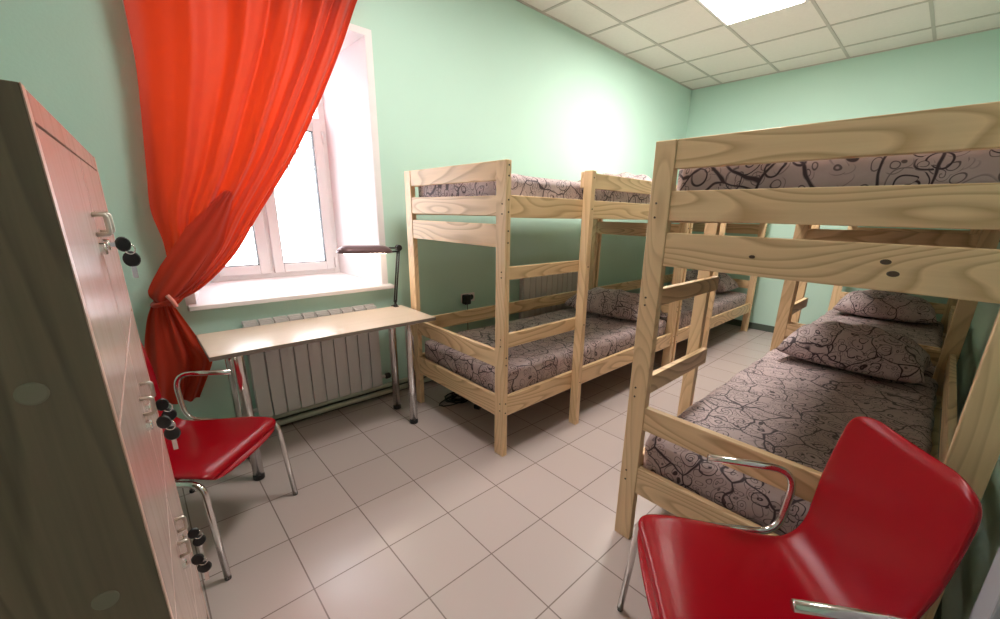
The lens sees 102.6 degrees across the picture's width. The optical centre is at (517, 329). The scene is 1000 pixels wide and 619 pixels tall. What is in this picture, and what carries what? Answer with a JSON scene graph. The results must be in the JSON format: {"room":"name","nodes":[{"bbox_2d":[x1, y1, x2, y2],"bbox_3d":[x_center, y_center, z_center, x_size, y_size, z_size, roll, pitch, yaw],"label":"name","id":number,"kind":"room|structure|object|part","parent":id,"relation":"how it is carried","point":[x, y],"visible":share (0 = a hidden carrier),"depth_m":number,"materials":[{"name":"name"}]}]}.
{"room":"dormitory","nodes":[
{"label":"dormitory","id":0,"kind":"room"},
{"bbox_2d":[0,0,691,419],"bbox_3d":[-0.565,-1.196,3.639,7.740,3.310,0.620,-13,22,-42],"label":"wall","id":1,"kind":"structure","parent":0,"point":[458,82],"depth_m":3.07,"materials":[{"name":"green paint"}]},
{"bbox_2d":[194,290,198,303],"bbox_3d":[-1.982,-0.986,2.291,0.085,1.615,0.613,-13,22,-42],"label":"trim","id":2,"kind":"structure","parent":1,"relation":"attached to","point":[196,294],"depth_m":2.32,"materials":[{"name":"white paint"}]},
{"bbox_2d":[122,0,387,305],"bbox_3d":[-1.399,-1.028,2.414,1.200,1.655,0.006,-13,22,-42],"label":"trim","id":3,"kind":"structure","parent":1,"relation":"attached to","point":[190,299],"depth_m":2.73,"materials":[{"name":"white paint"}]},
{"bbox_2d":[209,98,339,281],"bbox_3d":[-1.760,-1.091,2.765,0.905,1.465,0.135,-13,22,-42],"label":"window","id":4,"kind":"structure","parent":1,"relation":"in","point":[294,232],"depth_m":2.95,"materials":[{"name":"white plastic"}]},
{"bbox_3d":[-1.936,-0.890,2.667,0.246,0.933,0.004,-13,22,-42],"label":"pane","id":5,"kind":"part","parent":4,"relation":"part of","materials":[{"name":"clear glass"}]},
{"bbox_3d":[-1.939,-0.890,2.669,0.378,1.065,0.068,-13,22,-42],"label":"sash","id":6,"kind":"part","parent":4,"relation":"part of","materials":[{"name":"white plastic"}]},
{"bbox_3d":[-1.624,-0.964,2.953,0.301,0.933,0.004,-13,22,-42],"label":"pane","id":7,"kind":"part","parent":4,"relation":"part of","materials":[{"name":"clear glass"}]},
{"bbox_3d":[-1.627,-0.965,2.955,0.433,1.065,0.068,-13,22,-42],"label":"sash","id":8,"kind":"part","parent":4,"relation":"part of","materials":[{"name":"white plastic"}]},
{"bbox_2d":[188,272,393,310],"bbox_3d":[-1.597,-0.306,2.845,1.225,0.079,0.665,-13,22,-42],"label":"windowsill","id":9,"kind":"structure","parent":1,"relation":"attached to","point":[219,294],"depth_m":2.69,"materials":[{"name":"white paint"}]},
{"bbox_2d":[241,304,390,416],"bbox_3d":[-1.363,0.192,2.769,0.986,0.635,0.084,-13,22,-42],"label":"radiator","id":10,"kind":"object","parent":1,"relation":"attached to","point":[280,378],"visible":0.83,"depth_m":2.72,"materials":[{"name":"white metal"}]},
{"bbox_2d":[241,319,258,327],"bbox_3d":[-1.623,-0.032,2.432,0.075,0.030,0.070,-13,22,-42],"label":"grille","id":11,"kind":"object","parent":10,"relation":"attached to","point":[249,323],"depth_m":2.42,"materials":[{"name":"white metal"}]},
{"bbox_2d":[257,317,273,324],"bbox_3d":[-1.563,-0.047,2.488,0.075,0.030,0.070,-13,22,-42],"label":"grille","id":12,"kind":"object","parent":10,"relation":"attached to","point":[264,321],"depth_m":2.48,"materials":[{"name":"white metal"}]},
{"bbox_2d":[273,315,288,322],"bbox_3d":[-1.502,-0.061,2.543,0.075,0.030,0.070,-13,22,-42],"label":"grille","id":13,"kind":"object","parent":10,"relation":"attached to","point":[278,319],"depth_m":2.53,"materials":[{"name":"white metal"}]},
{"bbox_2d":[287,314,302,320],"bbox_3d":[-1.442,-0.075,2.598,0.075,0.030,0.070,-13,22,-42],"label":"grille","id":14,"kind":"object","parent":10,"relation":"attached to","point":[292,317],"depth_m":2.59,"materials":[{"name":"white metal"}]},
{"bbox_2d":[301,312,316,318],"bbox_3d":[-1.382,-0.090,2.653,0.075,0.030,0.070,-13,22,-42],"label":"grille","id":15,"kind":"object","parent":10,"relation":"attached to","point":[306,315],"depth_m":2.64,"materials":[{"name":"white metal"}]},
{"bbox_2d":[314,310,329,316],"bbox_3d":[-1.322,-0.104,2.709,0.075,0.030,0.070,-13,22,-42],"label":"grille","id":16,"kind":"object","parent":10,"relation":"attached to","point":[321,313],"depth_m":2.70,"materials":[{"name":"white metal"}]},
{"bbox_2d":[327,308,341,314],"bbox_3d":[-1.261,-0.119,2.764,0.075,0.030,0.070,-13,22,-42],"label":"grille","id":17,"kind":"object","parent":10,"relation":"attached to","point":[335,311],"depth_m":2.75,"materials":[{"name":"white metal"}]},
{"bbox_2d":[339,307,353,313],"bbox_3d":[-1.201,-0.133,2.819,0.075,0.030,0.070,-13,22,-42],"label":"grille","id":18,"kind":"object","parent":10,"relation":"attached to","point":[345,309],"depth_m":2.80,"materials":[{"name":"white metal"}]},
{"bbox_2d":[351,305,365,311],"bbox_3d":[-1.141,-0.148,2.874,0.075,0.030,0.070,-13,22,-42],"label":"grille","id":19,"kind":"object","parent":10,"relation":"attached to","point":[359,307],"depth_m":2.87,"materials":[{"name":"white metal"}]},
{"bbox_2d":[363,304,376,309],"bbox_3d":[-1.081,-0.162,2.929,0.075,0.030,0.070,-13,22,-42],"label":"grille","id":20,"kind":"object","parent":10,"relation":"attached to","point":[367,306],"depth_m":2.91,"materials":[{"name":"white metal"}]},
{"bbox_2d":[271,375,424,418],"bbox_3d":[0.147,0.161,4.253,6.020,0.034,0.033,-13,22,-42],"label":"pipe","id":21,"kind":"object","parent":1,"relation":"attached to","point":[402,380],"visible":0.32,"depth_m":2.90,"materials":[{"name":"grey"}]},
{"bbox_2d":[340,30,363,51],"bbox_3d":[-1.593,-1.803,2.424,1.110,0.100,0.613,-13,22,-42],"label":"trim","id":22,"kind":"structure","parent":1,"relation":"attached to","point":[351,37],"depth_m":2.58,"materials":[{"name":"white paint"}]},
{"bbox_2d":[322,35,381,283],"bbox_3d":[-1.250,-1.161,2.962,0.120,1.615,0.613,-13,22,-42],"label":"window reveal","id":23,"kind":"structure","parent":1,"relation":"attached to","point":[346,105],"depth_m":2.90,"materials":[{"name":"white paint"}]},
{"bbox_2d":[275,376,433,425],"bbox_3d":[-0.387,0.334,3.834,7.426,0.070,0.012,-13,22,-42],"label":"baseboard","id":24,"kind":"structure","parent":1,"relation":"attached to","point":[424,376],"depth_m":2.96,"materials":[{"name":"grey"}]},
{"bbox_2d":[277,377,431,425],"bbox_3d":[0.146,0.211,4.268,6.020,0.038,0.037,-13,22,-42],"label":"pipe","id":25,"kind":"object","parent":1,"relation":"attached to","point":[403,386],"visible":0.42,"depth_m":2.92,"materials":[{"name":"grey"}]},
{"bbox_2d":[462,294,470,324],"bbox_3d":[-0.455,0.005,3.618,0.068,0.642,0.059,-13,22,-42],"label":"charger","id":26,"kind":"object","parent":1,"relation":"attached to","point":[466,298],"visible":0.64,"depth_m":3.52,"materials":[{"name":"black plastic"}]},
{"bbox_2d":[461,292,474,302],"bbox_3d":[-0.444,-0.284,3.588,0.150,0.080,0.010,-13,22,-42],"label":"wall socket","id":27,"kind":"object","parent":1,"relation":"attached to","point":[472,294],"visible":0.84,"depth_m":3.61,"materials":[{"name":"white plastic"}]},
{"bbox_2d":[519,272,577,318],"bbox_3d":[0.454,-0.346,4.404,1.156,0.600,0.084,-13,22,-42],"label":"radiator","id":28,"kind":"object","parent":1,"relation":"attached to","point":[532,287],"visible":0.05,"depth_m":4.18,"materials":[{"name":"white metal"}]},
{"bbox_2d":[516,0,999,89],"bbox_3d":[0.759,-2.285,1.912,7.440,0.007,3.130,-13,22,-42],"label":"trim","id":29,"kind":"structure","parent":1,"relation":"attached to","point":[520,1],"depth_m":4.11,"materials":[{"name":"silver metal"}]},
{"bbox_2d":[175,323,941,618],"bbox_3d":[0.688,0.749,2.781,7.440,0.100,3.130,-13,22,-42],"label":"floor","id":30,"kind":"structure","parent":0,"point":[390,516],"depth_m":1.97,"materials":[{"name":"tile"}]},
{"bbox_2d":[0,79,208,618],"bbox_3d":[-0.959,0.445,0.745,0.522,1.532,0.852,-13,21,-40],"label":"locker","id":31,"kind":"object","parent":30,"relation":"on","point":[93,524],"visible":0.99,"depth_m":0.47,"materials":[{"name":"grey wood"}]},
{"bbox_3d":[-0.951,-0.276,0.532,0.500,0.030,0.809,-13,21,-40],"label":"panel","id":32,"kind":"part","parent":31,"relation":"part of","materials":[{"name":"brown wood"}]},
{"bbox_3d":[-0.640,-0.087,0.596,0.018,0.346,0.400,-13,21,-40],"label":"door","id":33,"kind":"part","parent":31,"relation":"part of","materials":[{"name":"brown wood"}]},
{"bbox_3d":[-0.730,-0.184,0.704,0.022,0.042,0.008,-13,21,-40],"label":"handle","id":34,"kind":"part","parent":31,"relation":"part of","materials":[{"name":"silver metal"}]},
{"bbox_3d":[-0.911,-0.176,0.885,0.018,0.346,0.400,-13,21,-40],"label":"door","id":35,"kind":"part","parent":31,"relation":"part of","materials":[{"name":"brown wood"}]},
{"bbox_3d":[-0.793,-0.204,0.772,0.022,0.042,0.008,-13,21,-40],"label":"handle","id":36,"kind":"part","parent":31,"relation":"part of","materials":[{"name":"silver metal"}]},
{"bbox_2d":[110,237,140,277],"bbox_3d":[-0.785,-0.144,0.806,0.011,0.083,0.040,14,20,37],"label":"key","id":37,"kind":"object","parent":31,"relation":"attached to","point":[130,258],"visible":1,"depth_m":0.81,"materials":[{"name":"black plastic"}]},
{"bbox_3d":[-0.784,-0.118,0.821,0.002,0.025,0.008,14,20,37],"label":"blade","id":38,"kind":"part","parent":37,"relation":"part of","materials":[{"name":"silver metal"}]},
{"bbox_3d":[-0.919,0.161,0.982,0.018,0.344,0.400,-13,21,-40],"label":"door","id":39,"kind":"part","parent":31,"relation":"part of","materials":[{"name":"brown wood"}]},
{"bbox_3d":[-0.801,0.133,0.869,0.022,0.042,0.008,-13,21,-40],"label":"handle","id":40,"kind":"part","parent":31,"relation":"part of","materials":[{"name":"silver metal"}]},
{"bbox_3d":[-0.648,0.250,0.693,0.018,0.344,0.400,-13,21,-40],"label":"door","id":41,"kind":"part","parent":31,"relation":"part of","materials":[{"name":"brown wood"}]},
{"bbox_3d":[-0.738,0.153,0.801,0.022,0.042,0.008,-13,21,-40],"label":"handle","id":42,"kind":"part","parent":31,"relation":"part of","materials":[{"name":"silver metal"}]},
{"bbox_2d":[152,415,180,449],"bbox_3d":[-0.724,0.216,0.831,0.040,0.083,0.011,-10,20,-35],"label":"key","id":43,"kind":"object","parent":31,"relation":"attached to","point":[172,433],"visible":1,"depth_m":0.83,"materials":[{"name":"black plastic"}]},
{"bbox_3d":[-0.721,0.242,0.844,0.008,0.025,0.002,-10,20,-35],"label":"blade","id":44,"kind":"part","parent":43,"relation":"part of","materials":[{"name":"silver metal"}]},
{"bbox_2d":[156,398,176,425],"bbox_3d":[-0.793,0.193,0.903,0.011,0.083,0.040,14,20,37],"label":"key","id":45,"kind":"object","parent":31,"relation":"attached to","point":[162,404],"visible":0.88,"depth_m":0.90,"materials":[{"name":"black plastic"}]},
{"bbox_3d":[-0.927,0.497,1.078,0.018,0.344,0.400,-13,21,-40],"label":"door","id":46,"kind":"part","parent":31,"relation":"part of","materials":[{"name":"brown wood"}]},
{"bbox_3d":[-0.809,0.469,0.965,0.022,0.042,0.008,-13,21,-40],"label":"handle","id":47,"kind":"part","parent":31,"relation":"part of","materials":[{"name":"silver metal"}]},
{"bbox_3d":[-0.656,0.586,0.789,0.018,0.344,0.400,-13,21,-40],"label":"door","id":48,"kind":"part","parent":31,"relation":"part of","materials":[{"name":"brown wood"}]},
{"bbox_3d":[-0.745,0.490,0.897,0.022,0.042,0.008,-13,21,-40],"label":"handle","id":49,"kind":"part","parent":31,"relation":"part of","materials":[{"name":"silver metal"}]},
{"bbox_2d":[184,528,205,553],"bbox_3d":[-0.801,0.530,0.999,0.011,0.083,0.040,14,20,37],"label":"key","id":50,"kind":"object","parent":31,"relation":"attached to","point":[199,540],"visible":1,"depth_m":1.00,"materials":[{"name":"black plastic"}]},
{"bbox_3d":[-0.799,0.556,1.014,0.002,0.025,0.008,14,20,37],"label":"blade","id":51,"kind":"part","parent":50,"relation":"part of","materials":[{"name":"silver metal"}]},
{"bbox_3d":[-0.934,0.834,1.175,0.018,0.346,0.400,-13,21,-40],"label":"door","id":52,"kind":"part","parent":31,"relation":"part of","materials":[{"name":"brown wood"}]},
{"bbox_2d":[187,553,211,579],"bbox_3d":[-0.732,0.552,0.927,0.040,0.083,0.011,-10,20,-35],"label":"key","id":53,"kind":"object","parent":31,"relation":"attached to","point":[204,567],"visible":1,"depth_m":0.93,"materials":[{"name":"black plastic"}]},
{"bbox_3d":[-0.729,0.578,0.940,0.008,0.025,0.002,-10,20,-35],"label":"blade","id":54,"kind":"part","parent":53,"relation":"part of","materials":[{"name":"silver metal"}]},
{"bbox_2d":[140,340,297,580],"bbox_3d":[-1.428,0.478,1.708,0.601,0.917,0.542,1,16,0],"label":"armchair","id":55,"kind":"object","parent":30,"relation":"on","point":[209,448],"visible":0.38,"depth_m":1.74,"materials":[{"name":"red leather"}]},
{"bbox_3d":[-1.386,0.656,1.500,0.511,0.677,0.045,1,16,0],"label":"frame","id":56,"kind":"part","parent":55,"relation":"part of","materials":[{"name":"silver metal"}]},
{"bbox_3d":[-1.385,0.519,1.978,0.511,0.677,0.045,1,16,0],"label":"frame","id":57,"kind":"part","parent":55,"relation":"part of","materials":[{"name":"silver metal"}]},
{"bbox_2d":[196,305,435,480],"bbox_3d":[-1.165,0.333,2.547,1.231,0.745,0.472,-13,22,-42],"label":"desk","id":58,"kind":"object","parent":30,"relation":"on","point":[231,346],"visible":0.89,"depth_m":2.31,"materials":[{"name":"brown wood"}]},
{"bbox_3d":[-1.586,0.399,2.274,0.052,0.691,0.052,-13,22,-42],"label":"leg","id":59,"kind":"part","parent":58,"relation":"part of","materials":[{"name":"silver metal"}]},
{"bbox_3d":[-1.404,0.455,2.090,0.052,0.691,0.052,-13,22,-42],"label":"leg","id":60,"kind":"part","parent":58,"relation":"part of","materials":[{"name":"silver metal"}]},
{"bbox_2d":[336,245,401,306],"bbox_3d":[-0.994,-0.330,2.783,0.456,0.507,0.120,-13,22,-42],"label":"desk lamp","id":61,"kind":"object","parent":58,"relation":"attached to","point":[347,249],"visible":0.99,"depth_m":2.71,"materials":[{"name":"black plastic"}]},
{"bbox_3d":[-1.022,-0.537,2.691,0.365,0.060,0.120,-13,22,-42],"label":"lamp shade","id":62,"kind":"part","parent":61,"relation":"part of","materials":[{"name":"grey metal"}]},
{"bbox_3d":[-0.876,-0.391,2.912,0.070,0.392,0.026,-13,22,-42],"label":"arm","id":63,"kind":"part","parent":61,"relation":"part of","materials":[{"name":"black plastic"}]},
{"bbox_3d":[-0.894,0.233,2.908,0.052,0.691,0.052,-13,22,-42],"label":"leg","id":64,"kind":"part","parent":58,"relation":"part of","materials":[{"name":"silver metal"}]},
{"bbox_3d":[-0.716,0.295,2.707,0.052,0.691,0.052,-13,22,-42],"label":"leg","id":65,"kind":"part","parent":58,"relation":"part of","materials":[{"name":"silver metal"}]},
{"bbox_2d":[439,392,468,406],"bbox_3d":[-0.362,0.516,3.262,0.644,0.034,0.188,-13,22,-42],"label":"cable","id":66,"kind":"object","parent":30,"relation":"on","point":[453,395],"visible":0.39,"depth_m":3.12,"materials":[{"name":"black plastic"}]},
{"bbox_2d":[404,159,689,456],"bbox_3d":[0.370,-0.321,3.257,2.152,1.680,1.084,-13,22,-42],"label":"bunk bed","id":67,"kind":"object","parent":30,"relation":"on","point":[505,206],"visible":0.82,"depth_m":2.53,"materials":[{"name":"brown wood"}]},
{"bbox_3d":[-0.741,-0.245,2.901,0.035,1.680,0.078,-13,22,-42],"label":"post","id":68,"kind":"part","parent":67,"relation":"part of","materials":[{"name":"brown wood"}]},
{"bbox_3d":[0.033,-1.025,3.442,2.079,0.113,0.028,-13,22,-42],"label":"rail","id":69,"kind":"part","parent":67,"relation":"part of","materials":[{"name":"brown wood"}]},
{"bbox_3d":[-0.086,-0.040,2.240,0.035,1.680,0.078,-13,22,-42],"label":"post","id":70,"kind":"part","parent":67,"relation":"part of","materials":[{"name":"brown wood"}]},
{"bbox_2d":[418,174,650,203],"bbox_3d":[0.370,-0.998,3.082,2.057,0.181,0.935,-13,22,-42],"label":"mattress","id":71,"kind":"object","parent":67,"relation":"on","point":[521,185],"visible":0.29,"depth_m":2.36,"materials":[{"name":"fabric"}]},
{"bbox_2d":[577,172,651,181],"bbox_3d":[0.866,-1.289,3.527,0.460,0.155,0.740,-13,21,-40],"label":"pillow","id":72,"kind":"object","parent":71,"relation":"on","point":[625,174],"visible":0.14,"depth_m":3.33,"materials":[{"name":"fabric"}]},
{"bbox_2d":[425,308,665,393],"bbox_3d":[0.345,0.073,3.389,2.057,0.181,0.935,-13,22,-42],"label":"mattress","id":73,"kind":"object","parent":67,"relation":"on","point":[530,363],"visible":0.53,"depth_m":2.92,"materials":[{"name":"fabric"}]},
{"bbox_2d":[565,287,661,319],"bbox_3d":[0.910,-0.268,3.843,0.820,0.250,0.460,16,21,41],"label":"pillow","id":74,"kind":"object","parent":73,"relation":"on","point":[616,303],"visible":0.7,"depth_m":3.67,"materials":[{"name":"fabric"}]},
{"bbox_3d":[0.703,-0.816,2.766,2.079,0.113,0.028,-13,22,-42],"label":"rail","id":75,"kind":"part","parent":67,"relation":"part of","materials":[{"name":"brown wood"}]},
{"bbox_3d":[0.419,-0.140,2.628,0.040,1.680,0.060,-13,22,-42],"label":"ladder post","id":76,"kind":"part","parent":67,"relation":"part of","materials":[{"name":"brown wood"}]},
{"bbox_3d":[0.677,0.278,3.080,2.079,0.124,0.028,-13,22,-42],"label":"rail","id":77,"kind":"part","parent":67,"relation":"part of","materials":[{"name":"brown wood"}]},
{"bbox_3d":[0.795,-0.612,4.308,0.035,1.680,0.078,-13,22,-42],"label":"post","id":78,"kind":"part","parent":67,"relation":"part of","materials":[{"name":"brown wood"}]},
{"bbox_3d":[1.449,-0.408,3.648,0.035,1.680,0.078,-13,22,-42],"label":"post","id":79,"kind":"part","parent":67,"relation":"part of","materials":[{"name":"brown wood"}]},
{"bbox_2d":[594,219,766,361],"bbox_3d":[1.953,-0.700,4.709,2.152,1.680,1.084,-13,22,-42],"label":"bunk bed","id":80,"kind":"object","parent":30,"relation":"on","point":[711,321],"visible":0.21,"depth_m":4.80,"materials":[{"name":"brown wood"}]},
{"bbox_3d":[0.843,-0.624,4.353,0.035,1.680,0.078,-13,22,-42],"label":"post","id":81,"kind":"part","parent":80,"relation":"part of","materials":[{"name":"brown wood"}]},
{"bbox_3d":[1.498,-0.419,3.692,0.035,1.680,0.078,-13,22,-42],"label":"post","id":82,"kind":"part","parent":80,"relation":"part of","materials":[{"name":"brown wood"}]},
{"bbox_2d":[637,291,746,329],"bbox_3d":[1.929,-0.306,4.841,2.057,0.181,0.935,-13,22,-42],"label":"mattress","id":83,"kind":"object","parent":80,"relation":"on","point":[728,300],"visible":0.32,"depth_m":4.62,"materials":[{"name":"fabric"}]},
{"bbox_2d":[671,270,738,291],"bbox_3d":[2.460,-0.649,5.261,0.460,0.271,0.720,-13,22,-42],"label":"pillow","id":84,"kind":"object","parent":83,"relation":"on","point":[726,283],"visible":0.4,"depth_m":5.08,"materials":[{"name":"fabric"}]},
{"bbox_3d":[2.261,-0.101,4.532,2.079,0.124,0.028,-13,22,-42],"label":"rail","id":85,"kind":"part","parent":80,"relation":"part of","materials":[{"name":"brown wood"}]},
{"bbox_3d":[2.003,-0.519,4.081,0.040,1.680,0.060,-13,22,-42],"label":"ladder post","id":86,"kind":"part","parent":80,"relation":"part of","materials":[{"name":"brown wood"}]},
{"bbox_3d":[3.033,-0.787,5.100,0.035,1.680,0.078,-13,22,-42],"label":"post","id":87,"kind":"part","parent":80,"relation":"part of","materials":[{"name":"brown wood"}]},
{"bbox_2d":[617,416,982,618],"bbox_3d":[0.651,0.698,1.110,0.601,0.917,0.542,3,16,6],"label":"armchair","id":88,"kind":"object","parent":30,"relation":"on","point":[887,525],"visible":1,"depth_m":1.06,"materials":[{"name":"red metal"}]},
{"bbox_3d":[0.635,0.737,1.383,0.511,0.677,0.045,3,16,6],"label":"frame","id":89,"kind":"part","parent":88,"relation":"part of","materials":[{"name":"silver metal"}]},
{"bbox_3d":[0.574,0.871,0.909,0.511,0.677,0.045,3,16,6],"label":"frame","id":90,"kind":"part","parent":88,"relation":"part of","materials":[{"name":"silver metal"}]},
{"bbox_2d":[614,101,999,618],"bbox_3d":[1.576,0.055,2.044,2.152,1.680,1.038,-13,22,-42],"label":"bunk bed","id":91,"kind":"object","parent":30,"relation":"on","point":[965,268],"visible":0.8,"depth_m":1.22,"materials":[{"name":"brown wood"}]},
{"bbox_3d":[1.262,0.460,2.494,2.079,0.124,0.028,-13,22,-42],"label":"rail","id":92,"kind":"part","parent":91,"relation":"part of","materials":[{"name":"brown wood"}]},
{"bbox_3d":[0.513,0.146,1.639,0.035,1.680,0.078,-13,22,-42],"label":"post","id":93,"kind":"part","parent":91,"relation":"part of","materials":[{"name":"brown wood"}]},
{"bbox_3d":[1.287,-0.635,2.181,2.079,0.113,0.028,-13,22,-42],"label":"rail","id":94,"kind":"part","parent":91,"relation":"part of","materials":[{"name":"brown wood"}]},
{"bbox_3d":[0.941,0.022,2.106,0.040,1.680,0.060,-13,22,-42],"label":"ladder post","id":95,"kind":"part","parent":91,"relation":"part of","materials":[{"name":"brown wood"}]},
{"bbox_3d":[2.049,-0.222,3.047,0.035,1.680,0.078,-13,22,-42],"label":"post","id":96,"kind":"part","parent":91,"relation":"part of","materials":[{"name":"brown wood"}]},
{"bbox_2d":[643,349,937,534],"bbox_3d":[1.583,0.459,2.143,2.057,0.180,0.890,-13,22,-42],"label":"mattress","id":97,"kind":"object","parent":91,"relation":"on","point":[792,408],"visible":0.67,"depth_m":1.92,"materials":[{"name":"fabric"}]},
{"bbox_2d":[775,321,932,382],"bbox_3d":[2.164,0.107,2.581,0.460,0.280,0.740,-12,21,-40],"label":"pillow","id":98,"kind":"object","parent":97,"relation":"on","point":[869,350],"visible":1,"depth_m":2.44,"materials":[{"name":"fabric"}]},
{"bbox_2d":[677,149,999,190],"bbox_3d":[1.609,-0.613,1.836,2.057,0.181,0.890,-13,22,-42],"label":"mattress","id":99,"kind":"object","parent":91,"relation":"on","point":[975,166],"visible":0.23,"depth_m":1.09,"materials":[{"name":"fabric"}]},
{"bbox_3d":[1.901,0.659,1.850,2.079,0.124,0.028,-13,22,-42],"label":"rail","id":100,"kind":"part","parent":91,"relation":"part of","materials":[{"name":"brown wood"}]},
{"bbox_3d":[1.137,0.341,1.010,0.035,1.680,0.078,-13,22,-42],"label":"post","id":101,"kind":"part","parent":91,"relation":"part of","materials":[{"name":"brown wood"}]},
{"bbox_3d":[2.672,-0.027,2.418,0.035,1.680,0.078,-13,22,-42],"label":"post","id":102,"kind":"part","parent":91,"relation":"part of","materials":[{"name":"brown wood"}]},
{"bbox_2d":[785,225,981,377],"bbox_3d":[3.157,-0.324,3.495,2.152,1.680,1.038,-13,22,-42],"label":"bunk bed","id":103,"kind":"object","parent":30,"relation":"on","point":[799,301],"visible":0.08,"depth_m":3.87,"materials":[{"name":"brown wood"}]},
{"bbox_3d":[2.095,-0.233,3.090,0.035,1.680,0.078,-13,22,-42],"label":"post","id":104,"kind":"part","parent":103,"relation":"part of","materials":[{"name":"brown wood"}]},
{"bbox_3d":[2.522,-0.356,3.557,0.040,1.680,0.060,-13,22,-42],"label":"ladder post","id":105,"kind":"part","parent":103,"relation":"part of","materials":[{"name":"brown wood"}]},
{"bbox_3d":[3.630,-0.600,4.497,0.035,1.680,0.078,-13,22,-42],"label":"post","id":106,"kind":"part","parent":103,"relation":"part of","materials":[{"name":"brown wood"}]},
{"bbox_2d":[811,308,943,377],"bbox_3d":[3.165,0.081,3.593,2.057,0.180,0.890,-13,22,-42],"label":"mattress","id":107,"kind":"object","parent":103,"relation":"on","point":[930,334],"visible":0.27,"depth_m":3.70,"materials":[{"name":"fabric"}]},
{"bbox_2d":[833,289,937,322],"bbox_3d":[3.624,-0.245,3.947,0.760,0.270,0.460,16,22,42],"label":"pillow","id":108,"kind":"object","parent":107,"relation":"on","point":[894,306],"visible":0.98,"depth_m":3.81,"materials":[{"name":"fabric"}]},
{"bbox_3d":[3.482,0.281,3.300,2.079,0.124,0.028,-13,22,-42],"label":"rail","id":109,"kind":"part","parent":103,"relation":"part of","materials":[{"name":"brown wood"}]},
{"bbox_3d":[4.254,-0.405,3.868,0.035,1.680,0.078,-13,22,-42],"label":"post","id":110,"kind":"part","parent":103,"relation":"part of","materials":[{"name":"brown wood"}]},
{"bbox_2d":[522,0,999,88],"bbox_3d":[0.760,-2.336,1.897,7.440,0.100,3.130,-13,22,-42],"label":"ceiling","id":111,"kind":"structure","parent":0,"point":[688,17],"depth_m":3.69,"materials":[{"name":"tile"}]},
{"bbox_2d":[696,0,808,25],"bbox_3d":[1.863,-2.610,3.177,0.622,0.016,0.622,-13,22,-42],"label":"recessed light","id":112,"kind":"object","parent":111,"relation":"in","point":[729,12],"visible":1,"depth_m":3.29,"materials":[{"name":"white plastic"}]},
{"bbox_2d":[542,0,999,83],"bbox_3d":[0.759,-2.285,1.911,7.440,0.006,3.130,-13,22,-42],"label":"trim","id":113,"kind":"structure","parent":111,"relation":"attached to","point":[933,27],"depth_m":3.73,"materials":[{"name":"silver metal"}]},
{"bbox_3d":[-1.281,-2.330,1.991,1.800,0.041,0.060,-13,22,-42],"label":"curtain rod","id":114,"kind":"object","parent":111,"relation":"attached to","visible":0},
{"bbox_2d":[123,0,356,403],"bbox_3d":[-1.369,-0.983,2.265,1.510,2.700,0.169,-13,22,-42],"label":"curtain","id":115,"kind":"object","parent":114,"relation":"hanging from","point":[230,91],"visible":0.98,"depth_m":2.10,"materials":[{"name":"red fabric"}]},
{"bbox_2d":[667,28,999,325],"bbox_3d":[3.479,-1.453,4.864,0.150,3.310,3.430,-13,22,-42],"label":"wall","id":116,"kind":"structure","parent":0,"point":[961,70],"depth_m":4.41,"materials":[{"name":"green paint"}]},
{"bbox_2d":[725,319,774,332],"bbox_3d":[3.385,0.015,5.226,0.014,0.085,3.130,-13,22,-42],"label":"baseboard","id":117,"kind":"structure","parent":116,"relation":"attached to","point":[762,327],"depth_m":5.40,"materials":[{"name":"grey"}]},
{"bbox_2d":[941,242,999,618],"bbox_3d":[1.852,-0.441,1.201,7.440,3.310,0.150,-13,22,-42],"label":"wall","id":118,"kind":"structure","parent":0,"point":[961,593],"depth_m":1.33,"materials":[{"name":"green paint"}]},
{"bbox_2d":[933,599,941,618],"bbox_3d":[2.711,0.775,2.546,4.796,0.070,0.012,-13,22,-42],"label":"baseboard","id":119,"kind":"structure","parent":118,"relation":"attached to","point":[939,609],"depth_m":1.46,"materials":[{"name":"grey"}]},
{"bbox_2d":[968,547,999,618],"bbox_3d":[0.905,0.215,0.632,0.120,2.120,0.080,-13,22,-42],"label":"trim","id":120,"kind":"structure","parent":118,"relation":"attached to","point":[987,604],"depth_m":0.74,"materials":[{"name":"grey paint"}]}
]}

